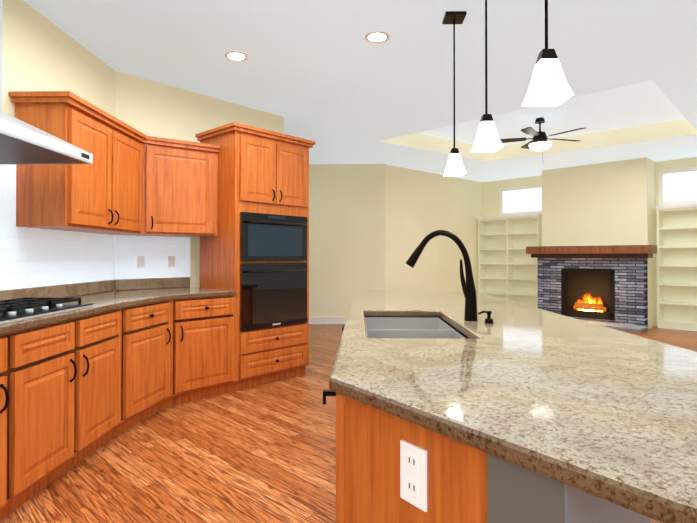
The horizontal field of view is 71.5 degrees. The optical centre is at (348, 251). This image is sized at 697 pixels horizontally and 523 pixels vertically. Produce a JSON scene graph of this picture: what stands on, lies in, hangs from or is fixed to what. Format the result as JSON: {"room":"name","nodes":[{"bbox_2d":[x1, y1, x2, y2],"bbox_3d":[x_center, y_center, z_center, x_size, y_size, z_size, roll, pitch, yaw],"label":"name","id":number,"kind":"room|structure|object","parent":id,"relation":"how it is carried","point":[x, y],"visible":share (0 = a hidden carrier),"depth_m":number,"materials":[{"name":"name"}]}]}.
{"room":"kitchen","nodes":[
{"label":"kitchen","id":0,"kind":"room"},
{"bbox_2d":[1,0,114,293],"bbox_3d":[-2.232,-0.218,0.137,0.100,2.900,8.660,0,0,1],"label":"wall","id":1,"kind":"structure","parent":0,"point":[40,52],"depth_m":3.38,"materials":[{"name":"beige paint"}]},
{"bbox_2d":[0,0,92,164],"bbox_3d":[-1.836,-1.086,2.458,0.598,1.116,0.900,0,0,1],"label":"range hood","id":2,"kind":"object","parent":1,"relation":"attached to","point":[21,143],"depth_m":2.58,"materials":[{"name":"silver metal"}]},
{"bbox_2d":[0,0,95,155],"bbox_3d":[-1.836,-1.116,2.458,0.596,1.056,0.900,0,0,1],"label":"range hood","id":3,"kind":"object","parent":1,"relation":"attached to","point":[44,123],"depth_m":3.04,"materials":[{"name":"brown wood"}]},
{"bbox_2d":[12,107,151,235],"bbox_3d":[-1.903,-0.563,3.631,0.420,0.810,1.113,0,0,1],"label":"upper cabinet","id":4,"kind":"object","parent":1,"relation":"attached to","point":[105,193],"depth_m":3.40,"materials":[{"name":"brown wood"}]},
{"bbox_2d":[112,236,183,279],"bbox_3d":[-1.845,0.051,4.602,0.495,0.397,0.559,0,0,1],"label":"backsplash","id":5,"kind":"structure","parent":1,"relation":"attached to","point":[133,257],"depth_m":4.55,"materials":[{"name":"white paint"}]},
{"bbox_2d":[152,136,211,235],"bbox_3d":[-1.661,-0.555,4.514,0.870,0.810,0.746,0,0,1],"label":"upper cabinet","id":6,"kind":"object","parent":1,"relation":"attached to","point":[181,170],"depth_m":4.32,"materials":[{"name":"brown wood"}]},
{"bbox_2d":[114,71,283,290],"bbox_3d":[-1.504,-0.175,5.098,0.130,2.900,2.020,0,-1,42],"label":"wall","id":7,"kind":"structure","parent":0,"point":[150,108],"depth_m":4.81,"materials":[{"name":"beige paint"}]},
{"bbox_2d":[309,164,384,316],"bbox_3d":[-3.126,-0.143,8.875,7.590,2.900,0.100,0,0,1],"label":"wall","id":8,"kind":"structure","parent":0,"point":[346,231],"depth_m":8.77,"materials":[{"name":"beige paint"}]},
{"bbox_2d":[309,301,346,323],"bbox_3d":[0.965,1.091,8.137,15.796,0.420,5.589,0,0,1],"label":"baseboard","id":9,"kind":"structure","parent":8,"relation":"attached to","point":[327,320],"depth_m":8.75,"materials":[{"name":"white plastic"}]},
{"bbox_2d":[0,324,696,522],"bbox_3d":[3.013,1.301,5.198,20.000,0.050,19.000,0,0,1],"label":"floor","id":10,"kind":"structure","parent":0,"point":[264,453],"depth_m":2.87,"materials":[{"name":"brown wood"}]},
{"bbox_2d":[0,368,15,520],"bbox_3d":[-1.842,0.809,1.949,0.602,0.878,0.520,0,0,1],"label":"base cabinet","id":11,"kind":"object","parent":10,"relation":"on","point":[7,379],"depth_m":2.22,"materials":[{"name":"brown wood"}]},
{"bbox_2d":[16,332,123,508],"bbox_3d":[-1.828,0.816,2.732,0.602,0.878,1.047,0,0,1],"label":"base cabinet","id":12,"kind":"object","parent":10,"relation":"on","point":[85,370],"depth_m":2.63,"materials":[{"name":"brown wood"}]},
{"bbox_2d":[0,288,235,371],"bbox_3d":[-1.585,0.353,2.508,1.097,0.040,4.734,0,0,1],"label":"countertop","id":13,"kind":"structure","parent":12,"relation":"on","point":[41,329],"depth_m":2.83,"materials":[{"name":"brown stone"}]},
{"bbox_2d":[0,297,94,322],"bbox_3d":[-1.834,0.307,2.546,0.457,0.052,1.012,0,0,1],"label":"cooktop","id":14,"kind":"object","parent":13,"relation":"in","point":[11,310],"depth_m":2.67,"materials":[{"name":"black metal"}]},
{"bbox_2d":[124,316,171,430],"bbox_3d":[-1.768,0.823,3.574,0.690,0.878,0.640,0,0,1],"label":"base cabinet","id":15,"kind":"object","parent":10,"relation":"on","point":[148,349],"depth_m":3.55,"materials":[{"name":"brown wood"}]},
{"bbox_2d":[172,296,235,405],"bbox_3d":[-1.559,0.830,4.383,1.079,0.878,0.985,0,0,1],"label":"base cabinet","id":16,"kind":"object","parent":10,"relation":"on","point":[203,339],"depth_m":4.10,"materials":[{"name":"brown wood"}]},
{"bbox_2d":[184,124,311,390],"bbox_3d":[-0.937,0.078,4.888,1.047,2.390,1.074,0,0,1],"label":"tall cabinet","id":17,"kind":"object","parent":10,"relation":"on","point":[257,249],"depth_m":4.58,"materials":[{"name":"brown wood"}]},
{"bbox_2d":[240,212,306,331],"bbox_3d":[-0.700,0.181,4.673,0.559,1.080,0.621,0,0,1],"label":"double oven","id":18,"kind":"object","parent":17,"relation":"in","point":[273,245],"depth_m":4.63,"materials":[{"name":"black glass"}]},
{"bbox_2d":[477,214,541,307],"bbox_3d":[3.435,0.280,10.305,1.380,2.080,0.312,0,-1,45],"label":"bookcase","id":19,"kind":"object","parent":10,"relation":"on","point":[507,267],"visible":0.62,"depth_m":10.34,"materials":[{"name":"beige wood"}]},
{"bbox_2d":[323,230,696,522],"bbox_3d":[0.559,0.574,2.491,1.208,1.358,3.813,0,0,1],"label":"kitchen island","id":20,"kind":"object","parent":10,"relation":"on","point":[469,404],"visible":1,"depth_m":1.09,"materials":[{"name":"stone"}]},
{"bbox_2d":[400,440,426,511],"bbox_3d":[0.139,0.477,1.036,0.051,0.125,0.064,0,0,1],"label":"outlet","id":21,"kind":"object","parent":20,"relation":"attached to","point":[413,453],"depth_m":1.03,"materials":[{"name":"white plastic"}]},
{"bbox_2d":[364,317,465,338],"bbox_3d":[0.294,0.464,2.305,0.422,0.184,0.932,0,0,1],"label":"sink basin","id":22,"kind":"object","parent":20,"relation":"in","point":[376,327],"depth_m":2.60,"materials":[{"name":"silver metal"}]},
{"bbox_2d":[406,230,477,320],"bbox_3d":[0.448,0.112,2.327,0.347,0.437,0.081,0,0,1],"label":"faucet","id":23,"kind":"object","parent":20,"relation":"on","point":[468,288],"depth_m":2.32,"materials":[{"name":"brown metal"}]},
{"bbox_2d":[478,311,493,322],"bbox_3d":[0.638,0.302,2.250,0.073,0.056,0.042,0,0,1],"label":"soap dispenser","id":24,"kind":"object","parent":20,"relation":"on","point":[487,320],"depth_m":2.24,"materials":[{"name":"brown metal"}]},
{"bbox_2d":[526,245,656,332],"bbox_3d":[4.186,0.600,8.573,2.080,1.410,0.621,0,-1,45],"label":"fireplace","id":25,"kind":"object","parent":10,"relation":"on","point":[606,286],"visible":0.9,"depth_m":8.58,"materials":[{"name":"brick"}]},
{"bbox_2d":[655,204,696,330],"bbox_3d":[5.882,0.259,7.883,1.455,2.080,0.312,0,-1,45],"label":"bookcase","id":26,"kind":"object","parent":10,"relation":"on","point":[676,267],"visible":1,"depth_m":8.27,"materials":[{"name":"beige wood"}]},
{"bbox_2d":[23,0,696,181],"bbox_3d":[3.013,-1.744,5.225,20.000,0.240,19.000,0,0,1],"label":"ceiling","id":27,"kind":"structure","parent":0,"point":[331,81],"depth_m":4.29,"materials":[{"name":"white paint"}]},
{"bbox_2d":[224,51,247,60],"bbox_3d":[-0.935,-1.628,4.030,0.190,0.008,0.190,0,0,1],"label":"recessed light","id":28,"kind":"object","parent":27,"relation":"in","point":[236,56],"visible":0.98,"depth_m":4.02,"materials":[{"name":"white glass"}]},
{"bbox_2d":[365,31,389,42],"bbox_3d":[0.218,-1.631,3.679,0.190,0.008,0.190,0,0,1],"label":"recessed light","id":29,"kind":"object","parent":27,"relation":"in","point":[377,36],"visible":1,"depth_m":3.66,"materials":[{"name":"white glass"}]},
{"bbox_2d":[442,11,465,175],"bbox_3d":[0.734,-1.086,3.361,0.140,1.102,0.140,0,0,1],"label":"pendant light","id":30,"kind":"object","parent":27,"relation":"hanging from","point":[454,166],"visible":1,"depth_m":3.34,"materials":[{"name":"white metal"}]},
{"bbox_2d":[471,0,502,151],"bbox_3d":[0.729,-1.093,2.561,0.140,1.102,0.140,0,0,1],"label":"pendant light","id":31,"kind":"object","parent":27,"relation":"hanging from","point":[487,139],"visible":1,"depth_m":2.53,"materials":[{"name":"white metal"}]},
{"bbox_2d":[500,117,586,150],"bbox_3d":[2.656,-1.520,6.749,1.248,0.657,1.192,0,0,1],"label":"ceiling fan","id":32,"kind":"object","parent":27,"relation":"hanging from","point":[538,142],"visible":0.96,"depth_m":6.64,"materials":[{"name":"brown metal"}]},
{"bbox_2d":[522,0,573,105],"bbox_3d":[0.719,-1.100,1.761,0.140,1.102,0.140,0,0,1],"label":"pendant light","id":33,"kind":"object","parent":27,"relation":"hanging from","point":[548,85],"visible":1,"depth_m":1.72,"materials":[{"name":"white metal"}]},
{"bbox_2d":[385,164,482,291],"bbox_3d":[1.828,-0.134,9.918,3.354,2.900,0.100,0,-1,-42],"label":"wall","id":34,"kind":"structure","parent":0,"point":[420,206],"depth_m":9.65,"materials":[{"name":"beige paint"}]},
{"bbox_2d":[482,157,696,325],"bbox_3d":[5.931,-0.149,8.139,8.200,2.900,0.100,0,-1,45],"label":"wall","id":35,"kind":"structure","parent":0,"point":[491,198],"depth_m":10.29,"materials":[{"name":"beige paint"}]},
{"bbox_2d":[499,184,541,215],"bbox_3d":[3.720,-1.086,10.235,1.120,0.610,0.036,0,-1,45],"label":"window","id":36,"kind":"structure","parent":35,"relation":"in","point":[522,200],"depth_m":10.29,"materials":[{"name":"white glass"}]},
{"bbox_2d":[658,167,696,205],"bbox_3d":[5.987,-1.115,7.991,1.500,0.630,0.036,0,-1,45],"label":"window","id":37,"kind":"structure","parent":35,"relation":"in","point":[677,186],"depth_m":8.32,"materials":[{"name":"white glass"}]},
{"bbox_2d":[542,157,655,328],"bbox_3d":[4.601,-0.141,8.998,1.800,2.900,0.550,0,-1,45],"label":"wall","id":38,"kind":"structure","parent":0,"point":[606,203],"depth_m":8.65,"materials":[{"name":"beige paint"}]}
]}

